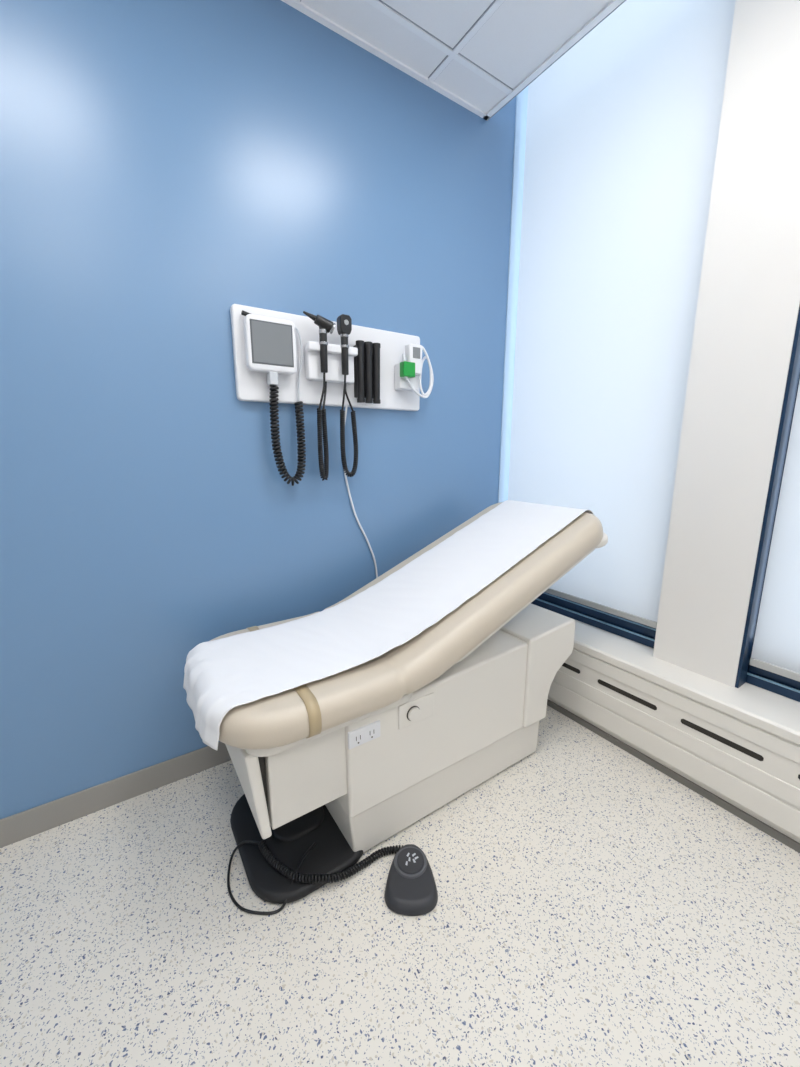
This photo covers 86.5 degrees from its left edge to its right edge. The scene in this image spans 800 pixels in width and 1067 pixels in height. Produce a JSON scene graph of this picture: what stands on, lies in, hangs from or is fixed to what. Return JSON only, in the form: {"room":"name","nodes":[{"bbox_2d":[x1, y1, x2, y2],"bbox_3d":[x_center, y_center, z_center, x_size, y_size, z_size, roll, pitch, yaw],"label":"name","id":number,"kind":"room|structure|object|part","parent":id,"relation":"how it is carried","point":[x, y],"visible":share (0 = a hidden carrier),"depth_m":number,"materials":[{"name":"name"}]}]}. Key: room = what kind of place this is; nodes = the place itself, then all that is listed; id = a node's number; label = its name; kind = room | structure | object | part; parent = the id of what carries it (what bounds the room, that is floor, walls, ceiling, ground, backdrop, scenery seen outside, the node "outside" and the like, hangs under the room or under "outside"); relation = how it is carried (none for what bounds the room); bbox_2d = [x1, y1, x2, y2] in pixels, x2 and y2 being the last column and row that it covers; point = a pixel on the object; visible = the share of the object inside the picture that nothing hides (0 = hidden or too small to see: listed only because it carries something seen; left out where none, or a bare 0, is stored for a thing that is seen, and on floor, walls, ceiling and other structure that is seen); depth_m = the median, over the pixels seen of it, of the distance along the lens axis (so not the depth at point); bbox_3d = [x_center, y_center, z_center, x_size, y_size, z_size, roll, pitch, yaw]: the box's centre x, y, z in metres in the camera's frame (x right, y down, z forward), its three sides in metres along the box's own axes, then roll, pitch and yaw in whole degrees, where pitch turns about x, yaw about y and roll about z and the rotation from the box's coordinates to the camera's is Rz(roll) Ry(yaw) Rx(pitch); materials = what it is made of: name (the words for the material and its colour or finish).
{"room":"examination room","nodes":[
{"label":"examination room","id":0,"kind":"room"},
{"bbox_2d":[0,0,515,818],"bbox_3d":[-0.875,-0.654,1.550,3.888,3.375,0.135,-7,14,-33],"label":"wall","id":1,"kind":"structure","parent":0,"point":[166,166],"depth_m":1.56,"materials":[{"name":"blue paint"}]},
{"bbox_2d":[0,742,230,847],"bbox_3d":[-0.925,0.973,1.753,3.402,0.105,0.008,-7,14,-33],"label":"baseboard","id":2,"kind":"structure","parent":1,"relation":"attached to","point":[14,828],"depth_m":1.62,"materials":[{"name":"grey plastic"}]},
{"bbox_2d":[230,304,433,577],"bbox_3d":[-0.230,-0.055,1.945,0.892,1.722,0.134,-7,14,-33],"label":"station","id":3,"kind":"object","parent":1,"relation":"attached to","point":[280,357],"visible":0.99,"depth_m":1.76,"materials":[{"name":"white plastic"}]},
{"bbox_2d":[241,310,296,374],"bbox_3d":[-0.500,-0.729,1.634,0.196,0.212,0.055,-7,14,-33],"label":"monitor","id":4,"kind":"object","parent":3,"relation":"on","point":[268,339],"depth_m":1.61,"materials":[{"name":"grey plastic"}]},
{"bbox_3d":[-0.421,-0.692,1.716,0.061,0.307,0.018,-1,11,-4],"label":"cord","id":5,"kind":"part","parent":3,"relation":"part of","materials":[{"name":"grey plastic"}]},
{"bbox_3d":[-0.329,-0.378,1.816,0.031,0.303,0.055,7,13,31],"label":"handle cord","id":6,"kind":"part","parent":3,"relation":"part of","materials":[{"name":"black plastic"}]},
{"bbox_3d":[-0.294,-0.715,1.784,0.209,0.148,0.045,-7,14,-33],"label":"handle","id":7,"kind":"part","parent":3,"relation":"part of","materials":[{"name":"white plastic"}]},
{"bbox_3d":[-0.225,-0.397,1.884,0.093,0.292,0.032,-11,16,-43],"label":"handle cord","id":8,"kind":"part","parent":3,"relation":"part of","materials":[{"name":"black plastic"}]},
{"bbox_2d":[353,345,363,397],"bbox_3d":[-0.178,-0.705,1.858,0.034,0.250,0.056,-7,14,-33],"label":"dispenser","id":9,"kind":"object","parent":3,"relation":"on","point":[358,385],"depth_m":1.84,"materials":[{"name":"black plastic"}]},
{"bbox_3d":[-0.169,0.095,2.072,0.211,1.378,0.034,-7,14,-33],"label":"power cord","id":10,"kind":"part","parent":3,"relation":"part of","materials":[{"name":"white plastic"}]},
{"bbox_2d":[364,346,371,398],"bbox_3d":[-0.144,-0.710,1.880,0.034,0.250,0.056,-7,14,-33],"label":"dispenser","id":11,"kind":"object","parent":3,"relation":"on","point":[367,349],"depth_m":1.86,"materials":[{"name":"black plastic"}]},
{"bbox_2d":[372,347,379,398],"bbox_3d":[-0.111,-0.714,1.903,0.034,0.250,0.056,-7,14,-33],"label":"dispenser","id":12,"kind":"object","parent":3,"relation":"on","point":[375,350],"depth_m":1.88,"materials":[{"name":"black plastic"}]},
{"bbox_3d":[0.087,-0.756,1.982,0.171,0.236,0.032,-7,14,-33],"label":"thermometer cord","id":13,"kind":"part","parent":3,"relation":"part of","materials":[{"name":"white plastic"}]},
{"bbox_2d":[300,0,625,120],"bbox_3d":[0.077,-1.579,-0.325,3.305,0.076,3.679,-7,14,-33],"label":"trim","id":14,"kind":"structure","parent":1,"relation":"attached to","point":[300,0],"depth_m":1.69,"materials":[{"name":"grey metal"}]},
{"bbox_2d":[498,86,527,502],"bbox_3d":[0.686,-1.054,2.448,0.227,2.943,0.007,-7,14,-33],"label":"jamb","id":15,"kind":"object","parent":1,"relation":"attached to","point":[522,98],"depth_m":2.34,"materials":[{"name":"white paint"}]},
{"bbox_2d":[0,705,799,1066],"bbox_3d":[0.185,1.364,0.337,3.888,0.108,3.949,-7,14,-33],"label":"floor","id":16,"kind":"structure","parent":0,"point":[594,908],"depth_m":1.20,"materials":[{"name":"plastic"}]},
{"bbox_2d":[227,840,437,915],"bbox_3d":[-0.225,1.077,1.344,0.681,0.061,0.219,0,11,-1],"label":"foot pedal","id":17,"kind":"object","parent":16,"relation":"on","point":[411,889],"visible":1,"depth_m":1.32,"materials":[{"name":"black plastic"}]},
{"bbox_3d":[-0.226,1.070,1.376,0.495,0.060,0.144,0,11,-2],"label":"coiled cord","id":18,"kind":"part","parent":17,"relation":"part of","materials":[{"name":"black plastic"}]},
{"bbox_2d":[183,500,607,903],"bbox_3d":[0.056,0.474,1.743,1.666,1.088,0.660,-7,14,-33],"label":"exam table","id":19,"kind":"object","parent":16,"relation":"on","point":[343,726],"visible":1,"depth_m":1.47,"materials":[{"name":"beige plastic"}]},
{"bbox_3d":[-0.543,0.691,1.401,0.058,0.284,0.551,-7,14,-33],"label":"drawer","id":20,"kind":"part","parent":19,"relation":"part of","materials":[{"name":"beige plastic"}]},
{"bbox_3d":[-0.371,1.051,1.539,0.405,0.035,0.506,-7,14,-33],"label":"floor plate","id":21,"kind":"part","parent":19,"relation":"part of","materials":[{"name":"black plastic"}]},
{"bbox_3d":[-0.395,1.029,1.576,0.189,0.027,0.243,-7,14,-33],"label":"motor","id":22,"kind":"part","parent":19,"relation":"part of","materials":[{"name":"black plastic"}]},
{"bbox_3d":[-0.401,0.670,1.475,0.256,0.278,0.500,-7,14,-33],"label":"foot drawer","id":23,"kind":"part","parent":19,"relation":"part of","materials":[{"name":"beige plastic"}]},
{"bbox_2d":[348,720,379,749],"bbox_3d":[-0.112,0.632,1.337,0.113,0.057,0.011,-7,14,-33],"label":"outlet","id":24,"kind":"object","parent":19,"relation":"attached to","point":[360,735],"depth_m":1.33,"materials":[{"name":"grey plastic"}]},
{"bbox_2d":[210,502,602,749],"bbox_3d":[0.061,0.202,1.692,1.634,0.515,0.655,-7,14,-33],"label":"cushion","id":25,"kind":"object","parent":19,"relation":"on","point":[460,604],"depth_m":1.52,"materials":[{"name":"beige plastic"}]},
{"bbox_3d":[0.046,0.606,1.430,0.047,0.047,0.014,-7,14,-33],"label":"knob","id":26,"kind":"part","parent":19,"relation":"part of","materials":[{"name":"beige plastic"}]},
{"bbox_3d":[0.056,0.602,1.446,0.148,0.088,0.009,-7,14,-33],"label":"control plate","id":27,"kind":"part","parent":19,"relation":"part of","materials":[{"name":"beige plastic"}]},
{"bbox_3d":[0.366,0.202,1.900,0.888,0.369,0.587,-7,14,-33],"label":"plate","id":28,"kind":"part","parent":19,"relation":"part of","materials":[{"name":"beige plastic"}]},
{"bbox_2d":[533,604,799,852],"bbox_3d":[1.673,0.933,1.118,0.239,0.432,3.902,-7,14,-33],"label":"baseboard heater","id":29,"kind":"object","parent":16,"relation":"on","point":[738,749],"visible":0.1,"depth_m":1.69,"materials":[{"name":"white metal"}]},
{"bbox_2d":[301,0,611,112],"bbox_3d":[0.063,-1.568,-0.333,3.324,0.040,3.679,-7,14,-33],"label":"ceiling","id":30,"kind":"structure","parent":0,"point":[519,36],"depth_m":1.65,"materials":[{"name":"tile"}]},
{"bbox_2d":[281,0,623,120],"bbox_3d":[0.064,-1.544,-0.327,3.326,0.008,3.679,-7,14,-33],"label":"grid","id":31,"kind":"object","parent":30,"relation":"attached to","point":[452,54],"depth_m":1.70,"materials":[{"name":"white metal"}]},
{"bbox_2d":[653,0,799,686],"bbox_3d":[1.717,-0.544,1.000,0.202,3.375,3.679,-7,14,-33],"label":"wall","id":32,"kind":"structure","parent":0,"point":[748,304],"depth_m":1.54,"materials":[{"name":"white paint"}]},
{"bbox_2d":[531,592,655,647],"bbox_3d":[0.977,-0.980,2.078,0.081,2.943,0.945,-7,14,-33],"label":"frame","id":33,"kind":"object","parent":32,"relation":"attached to","point":[597,615],"visible":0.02,"depth_m":2.21,"materials":[{"name":"blue"}]},
{"bbox_2d":[536,592,655,641],"bbox_3d":[0.950,0.405,2.335,0.018,0.054,0.945,-7,14,-33],"label":"frame lips","id":34,"kind":"object","parent":33,"relation":"attached to","point":[651,639],"depth_m":2.18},
{"bbox_2d":[735,306,799,687],"bbox_3d":[1.587,-0.774,1.046,0.076,2.943,0.868,-7,14,-33],"label":"channel","id":35,"kind":"object","parent":32,"relation":"attached to","point":[794,367],"visible":1,"depth_m":1.53,"materials":[{"name":"blue"}]},
{"bbox_2d":[746,375,799,701],"bbox_3d":[1.652,-0.782,1.089,0.081,2.943,0.868,-7,14,-33],"label":"frame","id":36,"kind":"object","parent":32,"relation":"attached to","point":[782,691],"visible":0.31,"depth_m":1.62,"materials":[{"name":"blue"}]},
{"bbox_2d":[747,660,799,692],"bbox_3d":[1.624,0.602,1.347,0.018,0.054,0.868,-7,14,-33],"label":"frame lips","id":37,"kind":"object","parent":36,"relation":"attached to","point":[750,674],"depth_m":1.62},
{"bbox_3d":[1.588,-2.208,0.580,0.513,0.054,3.679,-7,14,-33],"label":"trim","id":38,"kind":"structure","parent":0,"visible":0},
{"bbox_2d":[508,0,735,627],"bbox_3d":[0.914,-1.021,2.018,0.068,2.799,0.913,-7,14,-33],"label":"roller blind","id":39,"kind":"object","parent":38,"relation":"hanging from","point":[622,129],"visible":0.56,"depth_m":1.91,"materials":[{"name":"fabric"}]},
{"bbox_2d":[749,380,799,681],"bbox_3d":[1.612,-0.811,1.057,0.068,2.834,0.829,-7,14,-33],"label":"roller blind","id":40,"kind":"object","parent":38,"relation":"hanging from","point":[776,645],"visible":1,"depth_m":1.55,"materials":[{"name":"fabric"}]}
]}

